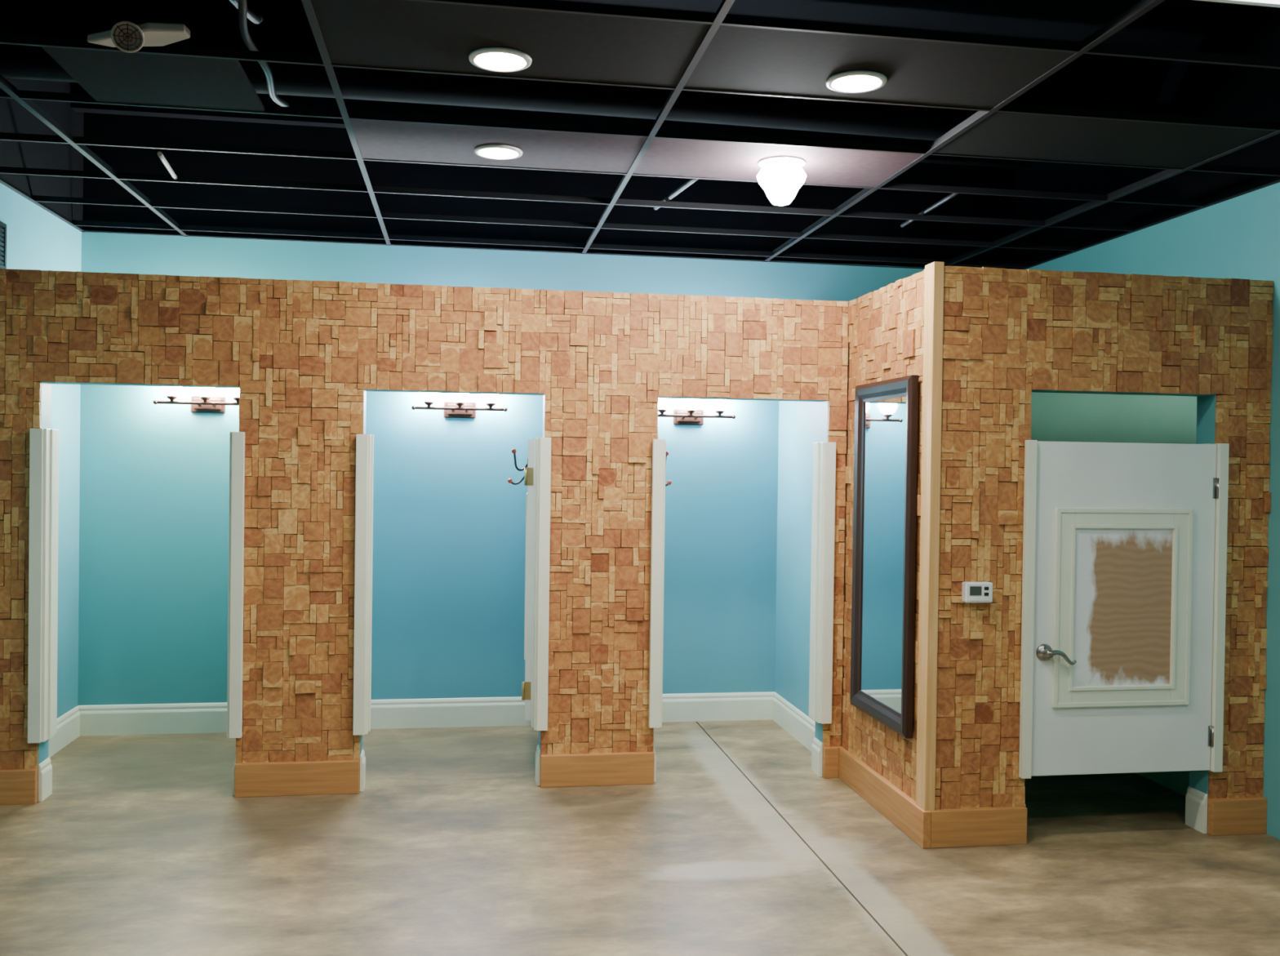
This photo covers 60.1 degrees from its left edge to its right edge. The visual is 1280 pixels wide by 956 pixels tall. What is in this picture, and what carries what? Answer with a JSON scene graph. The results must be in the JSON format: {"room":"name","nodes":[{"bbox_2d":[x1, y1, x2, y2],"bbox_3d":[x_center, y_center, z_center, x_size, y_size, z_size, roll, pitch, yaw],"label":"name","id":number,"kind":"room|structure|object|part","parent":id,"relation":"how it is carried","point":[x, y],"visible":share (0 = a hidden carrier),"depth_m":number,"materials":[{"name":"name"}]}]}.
{"room":"clothing store","nodes":[
{"label":"clothing store","id":0,"kind":"room"},
{"bbox_2d":[0,182,81,718],"bbox_3d":[-2.526,-0.318,1.880,0.100,3.700,8.920,1,1,-9],"label":"wall","id":1,"kind":"structure","parent":0,"point":[37,239],"depth_m":6.04,"materials":[{"name":"teal paint"}]},
{"bbox_2d":[0,221,6,268],"bbox_3d":[-2.967,-1.083,5.049,0.014,0.220,0.340,1,1,-9],"label":"air vent","id":2,"kind":"object","parent":1,"relation":"in","point":[2,225],"visible":0.95,"depth_m":5.19,"materials":[{"name":"metal"}]},
{"bbox_2d":[48,706,79,757],"bbox_3d":[-3.106,1.391,5.738,0.016,0.172,1.134,1,1,-9],"label":"baseboard","id":3,"kind":"structure","parent":1,"relation":"attached to","point":[68,724],"depth_m":6.08,"materials":[{"name":"beige paint"}]},
{"bbox_2d":[0,268,849,801],"bbox_3d":[-0.971,0.290,5.415,4.105,2.441,0.148,1,1,-9],"label":"wall","id":4,"kind":"structure","parent":0,"point":[303,357],"depth_m":5.29,"materials":[{"name":"brown wood"}]},
{"bbox_2d":[0,768,38,804],"bbox_3d":[-2.884,1.411,5.054,0.240,0.155,0.035,1,1,-9],"label":"baseboard","id":5,"kind":"structure","parent":4,"relation":"attached to","point":[20,786],"depth_m":5.04,"materials":[{"name":"brown wood"}]},
{"bbox_2d":[27,428,58,742],"bbox_3d":[-2.754,0.490,5.118,0.074,1.433,0.176,1,1,-9],"label":"trim","id":6,"kind":"structure","parent":4,"relation":"attached to","point":[43,442],"depth_m":5.05,"materials":[{"name":"beige paint"}]},
{"bbox_2d":[38,757,52,801],"bbox_3d":[-2.769,1.403,5.154,0.016,0.172,0.126,1,1,-9],"label":"baseboard reveal","id":7,"kind":"structure","parent":4,"relation":"attached to","point":[45,767],"depth_m":5.13,"materials":[{"name":"beige paint"}]},
{"bbox_2d":[231,759,235,795],"bbox_3d":[-1.927,1.413,5.289,0.016,0.172,0.126,1,1,-9],"label":"baseboard reveal","id":8,"kind":"structure","parent":4,"relation":"attached to","point":[234,762],"depth_m":5.23,"materials":[{"name":"beige paint"}]},
{"bbox_2d":[226,431,244,737],"bbox_3d":[-1.909,0.500,5.254,0.074,1.433,0.176,1,1,-9],"label":"trim","id":9,"kind":"structure","parent":4,"relation":"attached to","point":[237,439],"depth_m":5.17,"materials":[{"name":"beige paint"}]},
{"bbox_2d":[234,760,359,797],"bbox_3d":[-1.625,1.426,5.256,0.570,0.155,0.035,1,1,-9],"label":"baseboard","id":10,"kind":"structure","parent":4,"relation":"attached to","point":[342,776],"depth_m":5.24,"materials":[{"name":"brown wood"}]},
{"bbox_2d":[360,749,365,791],"bbox_3d":[-1.348,1.420,5.382,0.016,0.172,0.126,1,1,-9],"label":"baseboard reveal","id":11,"kind":"structure","parent":4,"relation":"attached to","point":[362,758],"depth_m":5.32,"materials":[{"name":"beige paint"}]},
{"bbox_2d":[352,434,373,735],"bbox_3d":[-1.333,0.507,5.346,0.074,1.433,0.176,1,1,-9],"label":"trim","id":12,"kind":"structure","parent":4,"relation":"attached to","point":[364,442],"depth_m":5.26,"materials":[{"name":"beige paint"}]},
{"bbox_2d":[521,438,534,720],"bbox_3d":[-0.591,0.509,5.972,0.061,1.425,0.792,1,1,-4],"label":"door","id":13,"kind":"structure","parent":4,"relation":"in","point":[529,471],"depth_m":5.59,"materials":[{"name":"white paint"}]},
{"bbox_2d":[507,448,528,484],"bbox_3d":[-0.636,-0.058,5.775,0.106,0.188,0.026,1,1,-4],"label":"coat hook","id":14,"kind":"object","parent":13,"relation":"attached to","point":[513,451],"visible":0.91,"depth_m":5.77,"materials":[{"name":"metal"}]},
{"bbox_3d":[-0.677,0.015,5.772,0.026,0.026,0.026,1,1,-9],"label":"knob","id":15,"kind":"part","parent":14,"relation":"part of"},
{"bbox_3d":[-0.614,0.503,5.987,0.007,0.850,0.636,1,1,-5],"label":"moulding","id":16,"kind":"part","parent":13,"relation":"part of","materials":[{"name":"beige paint"}]},
{"bbox_2d":[534,744,540,785],"bbox_3d":[-0.510,1.430,5.517,0.016,0.172,0.126,1,1,-9],"label":"baseboard reveal","id":17,"kind":"structure","parent":4,"relation":"attached to","point":[537,770],"depth_m":5.46,"materials":[{"name":"beige paint"}]},
{"bbox_2d":[531,436,551,730],"bbox_3d":[-0.492,0.517,5.481,0.074,1.433,0.176,1,1,-9],"label":"trim","id":18,"kind":"structure","parent":4,"relation":"attached to","point":[542,473],"depth_m":5.40,"materials":[{"name":"beige paint"}]},
{"bbox_2d":[540,751,654,787],"bbox_3d":[-0.210,1.443,5.482,0.565,0.155,0.035,1,1,-9],"label":"baseboard","id":19,"kind":"structure","parent":4,"relation":"attached to","point":[567,770],"depth_m":5.46,"materials":[{"name":"brown wood"}]},
{"bbox_2d":[653,748,656,782],"bbox_3d":[0.064,1.437,5.609,0.016,0.172,0.126,1,1,-9],"label":"baseboard reveal","id":20,"kind":"structure","parent":4,"relation":"attached to","point":[654,750],"depth_m":5.55,"materials":[{"name":"beige paint"}]},
{"bbox_2d":[648,439,666,728],"bbox_3d":[0.079,0.523,5.573,0.074,1.433,0.176,1,1,-9],"label":"trim","id":21,"kind":"structure","parent":4,"relation":"attached to","point":[659,446],"depth_m":5.49,"materials":[{"name":"beige paint"}]},
{"bbox_2d":[808,442,835,724],"bbox_3d":[0.936,0.534,5.710,0.074,1.433,0.176,1,1,-9],"label":"trim","id":22,"kind":"structure","parent":4,"relation":"attached to","point":[824,468],"depth_m":5.63,"materials":[{"name":"beige paint"}]},
{"bbox_3d":[0.008,0.516,6.069,0.106,1.425,0.789,1,1,-9],"label":"door","id":23,"kind":"structure","parent":4,"relation":"in","visible":0},
{"bbox_2d":[665,451,671,486],"bbox_3d":[0.118,-0.049,5.896,0.106,0.188,0.026,1,1,-14],"label":"coat hook","id":24,"kind":"object","parent":23,"relation":"attached to","point":[668,482],"visible":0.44,"depth_m":5.90,"materials":[{"name":"metal"}]},
{"bbox_2d":[78,230,924,705],"bbox_3d":[-0.391,-0.349,6.789,5.870,3.700,0.100,1,1,-9],"label":"wall","id":25,"kind":"structure","parent":0,"point":[449,548],"depth_m":6.61,"materials":[{"name":"teal paint"}]},
{"bbox_2d":[77,702,226,736],"bbox_3d":[-2.544,1.391,6.410,1.340,0.172,0.016,1,1,-9],"label":"baseboard","id":26,"kind":"structure","parent":25,"relation":"attached to","point":[186,717],"depth_m":6.36,"materials":[{"name":"beige paint"}]},
{"bbox_2d":[152,386,239,413],"bbox_3d":[-2.483,-0.470,6.325,0.561,0.191,0.149,1,1,-9],"label":"vanity light","id":27,"kind":"object","parent":25,"relation":"attached to","point":[205,402],"visible":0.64,"depth_m":6.31,"materials":[{"name":"white glass"}]},
{"bbox_2d":[166,395,177,401],"bbox_3d":[-2.659,-0.450,6.287,0.060,0.034,0.060,1,1,-9],"label":"socket","id":28,"kind":"object","parent":27,"relation":"attached to","point":[171,397],"depth_m":6.27,"materials":[{"name":"brown metal"}]},
{"bbox_3d":[-2.658,-0.518,6.286,0.132,0.100,0.129,1,1,-9],"label":"lamp shade","id":29,"kind":"part","parent":27,"relation":"part of","materials":[{"name":"clear glass"}]},
{"bbox_2d":[199,395,210,402],"bbox_3d":[-2.481,-0.448,6.315,0.060,0.034,0.060,1,1,-9],"label":"socket","id":30,"kind":"object","parent":27,"relation":"attached to","point":[202,398],"depth_m":6.31,"materials":[{"name":"brown metal"}]},
{"bbox_3d":[-2.481,-0.516,6.314,0.132,0.100,0.129,1,1,-9],"label":"lamp shade","id":31,"kind":"part","parent":27,"relation":"part of","materials":[{"name":"clear glass"}]},
{"bbox_3d":[-2.303,-0.513,6.343,0.132,0.100,0.129,1,1,-9],"label":"lamp shade","id":32,"kind":"part","parent":27,"relation":"part of","materials":[{"name":"clear glass"}]},
{"bbox_2d":[232,396,239,403],"bbox_3d":[-2.304,-0.446,6.344,0.060,0.034,0.060,1,1,-9],"label":"socket","id":33,"kind":"object","parent":27,"relation":"attached to","point":[237,398],"depth_m":6.32,"materials":[{"name":"brown metal"}]},
{"bbox_2d":[370,696,531,728],"bbox_3d":[-1.121,1.407,6.639,1.323,0.172,0.016,1,1,-9],"label":"baseboard","id":34,"kind":"structure","parent":25,"relation":"attached to","point":[393,713],"depth_m":6.63,"materials":[{"name":"beige paint"}]},
{"bbox_2d":[411,392,507,417],"bbox_3d":[-1.066,-0.454,6.552,0.561,0.191,0.149,1,1,-9],"label":"vanity light","id":35,"kind":"object","parent":25,"relation":"attached to","point":[460,408],"visible":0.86,"depth_m":6.54,"materials":[{"name":"white glass"}]},
{"bbox_2d":[423,401,434,407],"bbox_3d":[-1.242,-0.433,6.514,0.060,0.034,0.060,1,1,-9],"label":"socket","id":36,"kind":"object","parent":35,"relation":"attached to","point":[428,403],"depth_m":6.50,"materials":[{"name":"brown metal"}]},
{"bbox_3d":[-1.241,-0.501,6.513,0.132,0.100,0.129,1,1,-9],"label":"lamp shade","id":37,"kind":"part","parent":35,"relation":"part of","materials":[{"name":"clear glass"}]},
{"bbox_2d":[454,401,465,408],"bbox_3d":[-1.065,-0.431,6.543,0.060,0.034,0.060,1,1,-9],"label":"socket","id":38,"kind":"object","parent":35,"relation":"attached to","point":[458,404],"depth_m":6.53,"materials":[{"name":"brown metal"}]},
{"bbox_3d":[-1.064,-0.499,6.542,0.132,0.100,0.129,1,1,-9],"label":"lamp shade","id":39,"kind":"part","parent":35,"relation":"part of","materials":[{"name":"clear glass"}]},
{"bbox_2d":[485,402,495,408],"bbox_3d":[-0.887,-0.429,6.571,0.060,0.034,0.060,1,1,-9],"label":"socket","id":40,"kind":"object","parent":35,"relation":"attached to","point":[490,404],"depth_m":6.55,"materials":[{"name":"brown metal"}]},
{"bbox_3d":[-0.886,-0.497,6.570,0.132,0.100,0.129,1,1,-9],"label":"lamp shade","id":41,"kind":"part","parent":35,"relation":"part of","materials":[{"name":"clear glass"}]},
{"bbox_2d":[657,398,735,425],"bbox_3d":[0.311,-0.422,6.774,0.561,0.191,0.149,1,1,-9],"label":"vanity light","id":42,"kind":"object","parent":25,"relation":"attached to","point":[689,415],"visible":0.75,"depth_m":6.76,"materials":[{"name":"white glass"}]},
{"bbox_2d":[657,408,666,414],"bbox_3d":[0.135,-0.402,6.735,0.060,0.034,0.060,1,1,-9],"label":"socket","id":43,"kind":"object","parent":42,"relation":"attached to","point":[661,411],"depth_m":6.72,"materials":[{"name":"brown metal"}]},
{"bbox_3d":[0.136,-0.470,6.734,0.132,0.100,0.129,1,1,-9],"label":"lamp shade","id":44,"kind":"part","parent":42,"relation":"part of","materials":[{"name":"white glass"}]},
{"bbox_2d":[686,409,695,415],"bbox_3d":[0.312,-0.400,6.764,0.060,0.034,0.060,1,1,-9],"label":"socket","id":45,"kind":"object","parent":42,"relation":"attached to","point":[689,412],"depth_m":6.75,"materials":[{"name":"brown metal"}]},
{"bbox_3d":[0.313,-0.468,6.763,0.132,0.100,0.129,1,1,-9],"label":"lamp shade","id":46,"kind":"part","parent":42,"relation":"part of","materials":[{"name":"white glass"}]},
{"bbox_2d":[715,409,724,415],"bbox_3d":[0.490,-0.398,6.792,0.060,0.034,0.060,1,1,-9],"label":"socket","id":47,"kind":"object","parent":42,"relation":"attached to","point":[719,411],"depth_m":6.78,"materials":[{"name":"brown metal"}]},
{"bbox_3d":[0.491,-0.466,6.791,0.132,0.100,0.129,1,1,-9],"label":"lamp shade","id":48,"kind":"part","parent":42,"relation":"part of","materials":[{"name":"white glass"}]},
{"bbox_2d":[662,691,774,722],"bbox_3d":[0.244,1.424,6.858,1.222,0.172,0.016,1,1,-9],"label":"baseboard","id":49,"kind":"structure","parent":25,"relation":"attached to","point":[729,706],"depth_m":6.89,"materials":[{"name":"beige paint"}]},
{"bbox_2d":[0,720,1279,955],"bbox_3d":[0.288,1.615,2.409,5.870,0.100,9.020,1,1,-9],"label":"floor","id":50,"kind":"structure","parent":0,"point":[451,844],"depth_m":4.41,"materials":[{"name":"concrete"}]},
{"bbox_2d":[0,0,1279,269],"bbox_3d":[0.343,-1.746,2.319,5.870,0.875,9.120,1,1,-9],"label":"ceiling","id":51,"kind":"structure","parent":0,"point":[1204,90],"depth_m":6.34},
{"bbox_2d":[87,20,190,53],"bbox_3d":[-1.515,-1.325,3.339,0.285,0.102,0.146,1,1,-9],"label":"emergency light","id":52,"kind":"object","parent":51,"relation":"attached to","point":[128,37],"visible":1,"depth_m":3.31,"materials":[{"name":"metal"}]},
{"bbox_2d":[112,22,142,50],"bbox_3d":[-1.523,-1.310,3.289,0.078,0.067,0.047,1,1,-9],"label":"grille","id":53,"kind":"object","parent":52,"relation":"attached to","point":[126,36],"depth_m":3.29,"materials":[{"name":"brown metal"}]},
{"bbox_2d":[40,46,265,111],"bbox_3d":[-1.625,-1.355,3.761,0.582,0.014,0.552,1,1,-9],"label":"ceiling panel","id":54,"kind":"object","parent":51,"relation":"attached to","point":[108,77],"visible":0.93,"depth_m":3.74,"materials":[{"name":"grey tile"}]},
{"bbox_2d":[157,151,177,179],"bbox_3d":[-2.102,-1.385,4.935,0.020,0.020,0.452,1,1,-14],"label":"strut","id":55,"kind":"object","parent":51,"relation":"attached to","point":[160,154],"visible":1,"depth_m":4.88,"materials":[{"name":"metal"}]},
{"bbox_2d":[229,0,262,23],"bbox_3d":[-1.384,-1.672,3.547,0.130,0.226,1.520,1,1,-3],"label":"conduit","id":56,"kind":"object","parent":51,"relation":"hanging from","point":[256,19],"visible":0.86,"depth_m":3.85,"materials":[{"name":"grey metal"}]},
{"bbox_2d":[237,0,289,106],"bbox_3d":[-1.268,-1.550,3.571,0.085,0.266,1.707,1,1,-8],"label":"conduit","id":57,"kind":"object","parent":51,"relation":"hanging from","point":[242,6],"visible":0.9,"depth_m":3.70,"materials":[{"name":"grey metal"}]},
{"bbox_2d":[349,119,647,173],"bbox_3d":[-0.572,-1.349,4.502,1.147,0.014,0.562,1,1,-9],"label":"ceiling panel","id":58,"kind":"object","parent":51,"relation":"attached to","point":[375,140],"visible":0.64,"depth_m":4.47,"materials":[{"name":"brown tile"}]},
{"bbox_2d":[473,144,522,159],"bbox_3d":[-0.582,-1.340,4.547,0.200,0.018,0.200,1,1,-9],"label":"recessed light","id":59,"kind":"object","parent":58,"relation":"attached to","point":[501,152],"visible":1,"depth_m":4.54,"materials":[{"name":"white"}]},
{"bbox_2d":[310,0,711,88],"bbox_3d":[-0.393,-1.333,3.387,1.147,0.014,0.562,1,1,-9],"label":"ceiling panel","id":60,"kind":"object","parent":51,"relation":"attached to","point":[403,34],"visible":0.83,"depth_m":3.35,"materials":[{"name":"grey tile"}]},
{"bbox_2d":[468,47,532,71],"bbox_3d":[-0.442,-1.325,3.506,0.200,0.018,0.200,1,1,-9],"label":"recessed light","id":61,"kind":"object","parent":60,"relation":"attached to","point":[491,59],"visible":1,"depth_m":3.50,"materials":[{"name":"white"}]},
{"bbox_2d":[0,12,1181,140],"bbox_3d":[-0.099,-1.784,5.075,5.573,0.274,0.263,1,1,-10],"label":"air duct","id":62,"kind":"object","parent":51,"relation":"attached to","point":[16,61],"visible":0.34,"depth_m":4.93,"materials":[{"name":"black metal"}]},
{"bbox_2d":[0,0,1279,269],"bbox_3d":[0.337,-1.317,2.324,5.670,0.035,8.920,1,1,-9],"label":"grid","id":63,"kind":"object","parent":51,"relation":"attached to","point":[1091,44],"depth_m":4.56,"materials":[{"name":"metal"}]},
{"bbox_2d":[653,178,698,209],"bbox_3d":[0.180,-1.378,5.326,0.024,0.023,0.706,1,1,-16],"label":"strut","id":64,"kind":"object","parent":51,"relation":"attached to","point":[691,181],"visible":0.7,"depth_m":5.28,"materials":[{"name":"silver metal"}]},
{"bbox_2d":[632,137,923,186],"bbox_3d":[0.561,-1.336,4.684,1.132,0.014,0.562,1,1,-9],"label":"ceiling panel","id":65,"kind":"object","parent":51,"relation":"attached to","point":[663,157],"visible":0.86,"depth_m":4.65,"materials":[{"name":"brown tile"}]},
{"bbox_2d":[756,155,806,205],"bbox_3d":[0.595,-1.239,4.655,0.208,0.190,0.208,1,1,-9],"label":"ceiling light","id":66,"kind":"object","parent":65,"relation":"hanging from","point":[781,180],"visible":1,"depth_m":4.59,"materials":[{"name":"white plastic"}]},
{"bbox_2d":[774,160,788,163],"bbox_3d":[0.596,-1.320,4.654,0.068,0.016,0.068,1,1,-9],"label":"socket","id":67,"kind":"object","parent":66,"relation":"attached to","point":[780,161],"depth_m":4.63,"materials":[{"name":"white plastic"}]},
{"bbox_2d":[683,25,1075,109],"bbox_3d":[0.740,-1.320,3.568,1.132,0.014,0.562,1,1,-9],"label":"ceiling panel","id":68,"kind":"object","parent":51,"relation":"attached to","point":[736,59],"visible":0.86,"depth_m":3.53,"materials":[{"name":"grey tile"}]},
{"bbox_2d":[826,70,887,93],"bbox_3d":[0.716,-1.311,3.661,0.200,0.018,0.200,1,1,-9],"label":"recessed light","id":69,"kind":"object","parent":68,"relation":"attached to","point":[855,81],"visible":1,"depth_m":3.65,"materials":[{"name":"white plastic"}]},
{"bbox_2d":[900,193,959,227],"bbox_3d":[1.461,-1.359,5.608,0.020,0.020,0.751,1,1,-7],"label":"strut","id":70,"kind":"object","parent":51,"relation":"attached to","point":[952,195],"visible":0.8,"depth_m":5.52,"materials":[{"name":"grey metal"}]},
{"bbox_2d":[933,111,1275,168],"bbox_3d":[1.781,-1.314,4.308,1.142,0.014,0.552,1,1,-9],"label":"ceiling panel","id":71,"kind":"object","parent":51,"relation":"attached to","point":[1000,135],"visible":0.92,"depth_m":4.29,"materials":[{"name":"grey tile"}]},
{"bbox_2d":[1198,0,1279,7],"bbox_3d":[2.025,-1.325,2.787,1.144,0.092,0.580,1,1,-9],"label":"fluorescent light","id":72,"kind":"object","parent":51,"relation":"attached to","point":[1273,3],"visible":1,"depth_m":3.00,"materials":[{"name":"white plastic"}]},
{"bbox_2d":[1235,0,1279,4],"bbox_3d":[2.024,-1.282,2.787,1.050,0.005,0.520,1,1,-9],"label":"diffuser","id":73,"kind":"object","parent":72,"relation":"attached to","point":[1260,2],"depth_m":2.99,"materials":[{"name":"white plastic"}]},
{"bbox_2d":[774,269,924,801],"bbox_3d":[1.091,0.314,5.811,0.138,2.441,2.320,1,1,-9],"label":"wall","id":74,"kind":"structure","parent":0,"point":[886,324],"depth_m":5.60,"materials":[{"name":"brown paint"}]},
{"bbox_2d":[772,692,815,751],"bbox_3d":[0.930,1.439,6.386,0.016,0.172,1.134,1,1,-9],"label":"baseboard","id":75,"kind":"structure","parent":74,"relation":"attached to","point":[790,718],"depth_m":6.51,"materials":[{"name":"beige paint"}]},
{"bbox_2d":[811,737,839,777],"bbox_3d":[0.959,1.447,5.734,0.092,0.172,0.162,1,1,-9],"label":"baseboard","id":76,"kind":"structure","parent":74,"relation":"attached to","point":[830,754],"depth_m":5.66,"materials":[{"name":"brown wood"}]},
{"bbox_2d":[849,374,919,738],"bbox_3d":[1.112,0.336,5.101,0.040,1.565,0.690,1,1,-9],"label":"wall mirror","id":77,"kind":"object","parent":74,"relation":"attached to","point":[886,411],"visible":1,"depth_m":5.06,"materials":[{"name":"brown mirror"}]},
{"bbox_2d":[860,395,906,713],"bbox_3d":[1.124,0.336,5.102,0.012,1.405,0.530,1,1,-9],"label":"mirror glass","id":78,"kind":"object","parent":77,"relation":"attached to","point":[882,418],"depth_m":5.10,"materials":[{"name":"silver mirror"}]},
{"bbox_2d":[837,746,931,848],"bbox_3d":[1.115,1.465,5.163,0.035,0.155,1.084,1,1,-9],"label":"baseboard","id":79,"kind":"structure","parent":74,"relation":"attached to","point":[892,802],"depth_m":5.04,"materials":[{"name":"brown wood"}]},
{"bbox_2d":[915,261,944,810],"bbox_3d":[1.224,0.249,4.672,0.046,2.302,0.095,1,1,-9],"label":"trim","id":80,"kind":"structure","parent":74,"relation":"attached to","point":[934,271],"depth_m":4.63,"materials":[{"name":"brown wood"}]},
{"bbox_2d":[934,266,1273,833],"bbox_3d":[1.994,0.338,4.827,1.565,2.441,0.148,1,1,-9],"label":"wall","id":81,"kind":"structure","parent":0,"point":[1009,335],"depth_m":4.71,"materials":[{"name":"brown wood"}]},
{"bbox_2d":[961,581,992,602],"bbox_3d":[1.418,0.480,4.652,0.120,0.085,0.050,1,1,-9],"label":"thermostat","id":82,"kind":"object","parent":81,"relation":"attached to","point":[976,591],"visible":1,"depth_m":4.63,"materials":[{"name":"white plastic"}]},
{"bbox_2d":[930,806,1026,848],"bbox_3d":[1.429,1.475,4.682,0.432,0.155,0.035,1,1,-9],"label":"baseboard","id":83,"kind":"structure","parent":81,"relation":"attached to","point":[1007,825],"depth_m":4.67,"materials":[{"name":"brown wood"}]},
{"bbox_2d":[1018,440,1037,778],"bbox_3d":[1.648,0.555,4.759,0.047,1.433,0.178,1,1,3],"label":"trim","id":84,"kind":"structure","parent":81,"relation":"attached to","point":[1030,446],"depth_m":4.68,"materials":[{"name":"beige paint"}]},
{"bbox_2d":[1031,440,1218,776],"bbox_3d":[2.088,0.561,4.783,0.860,1.425,0.149,1,1,-9],"label":"door","id":85,"kind":"structure","parent":81,"relation":"in","point":[1125,539],"depth_m":4.76,"materials":[{"name":"white paint"}]},
{"bbox_3d":[1.767,0.749,4.687,0.161,0.085,0.057,1,1,-9],"label":"handle","id":86,"kind":"part","parent":85,"relation":"part of","materials":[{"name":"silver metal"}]},
{"bbox_3d":[2.075,0.555,4.754,0.636,0.850,0.018,1,1,-9],"label":"moulding","id":87,"kind":"part","parent":85,"relation":"part of","materials":[{"name":"beige paint"}]},
{"bbox_3d":[2.074,0.555,4.761,0.460,0.674,0.004,1,1,-9],"label":"inset panel","id":88,"kind":"part","parent":85,"relation":"part of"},
{"bbox_2d":[1185,786,1207,833],"bbox_3d":[2.479,1.478,4.933,0.016,0.172,0.126,1,1,-9],"label":"baseboard reveal","id":89,"kind":"structure","parent":81,"relation":"attached to","point":[1196,801],"depth_m":4.92,"materials":[{"name":"beige paint"}]},
{"bbox_2d":[1204,443,1229,772],"bbox_3d":[2.503,0.565,4.896,0.047,1.433,0.178,1,1,-21],"label":"trim","id":90,"kind":"structure","parent":81,"relation":"attached to","point":[1222,449],"depth_m":4.82,"materials":[{"name":"beige paint"}]},
{"bbox_2d":[1207,796,1266,835],"bbox_3d":[2.631,1.489,4.875,0.265,0.155,0.035,1,1,-9],"label":"baseboard","id":91,"kind":"structure","parent":81,"relation":"attached to","point":[1238,815],"depth_m":4.86,"materials":[{"name":"brown wood"}]},
{"bbox_2d":[1026,182,1279,839],"bbox_3d":[3.171,-0.251,2.793,0.100,3.700,8.920,1,1,-9],"label":"wall","id":92,"kind":"structure","parent":0,"point":[1238,237],"depth_m":5.42,"materials":[{"name":"green paint"}]}
]}

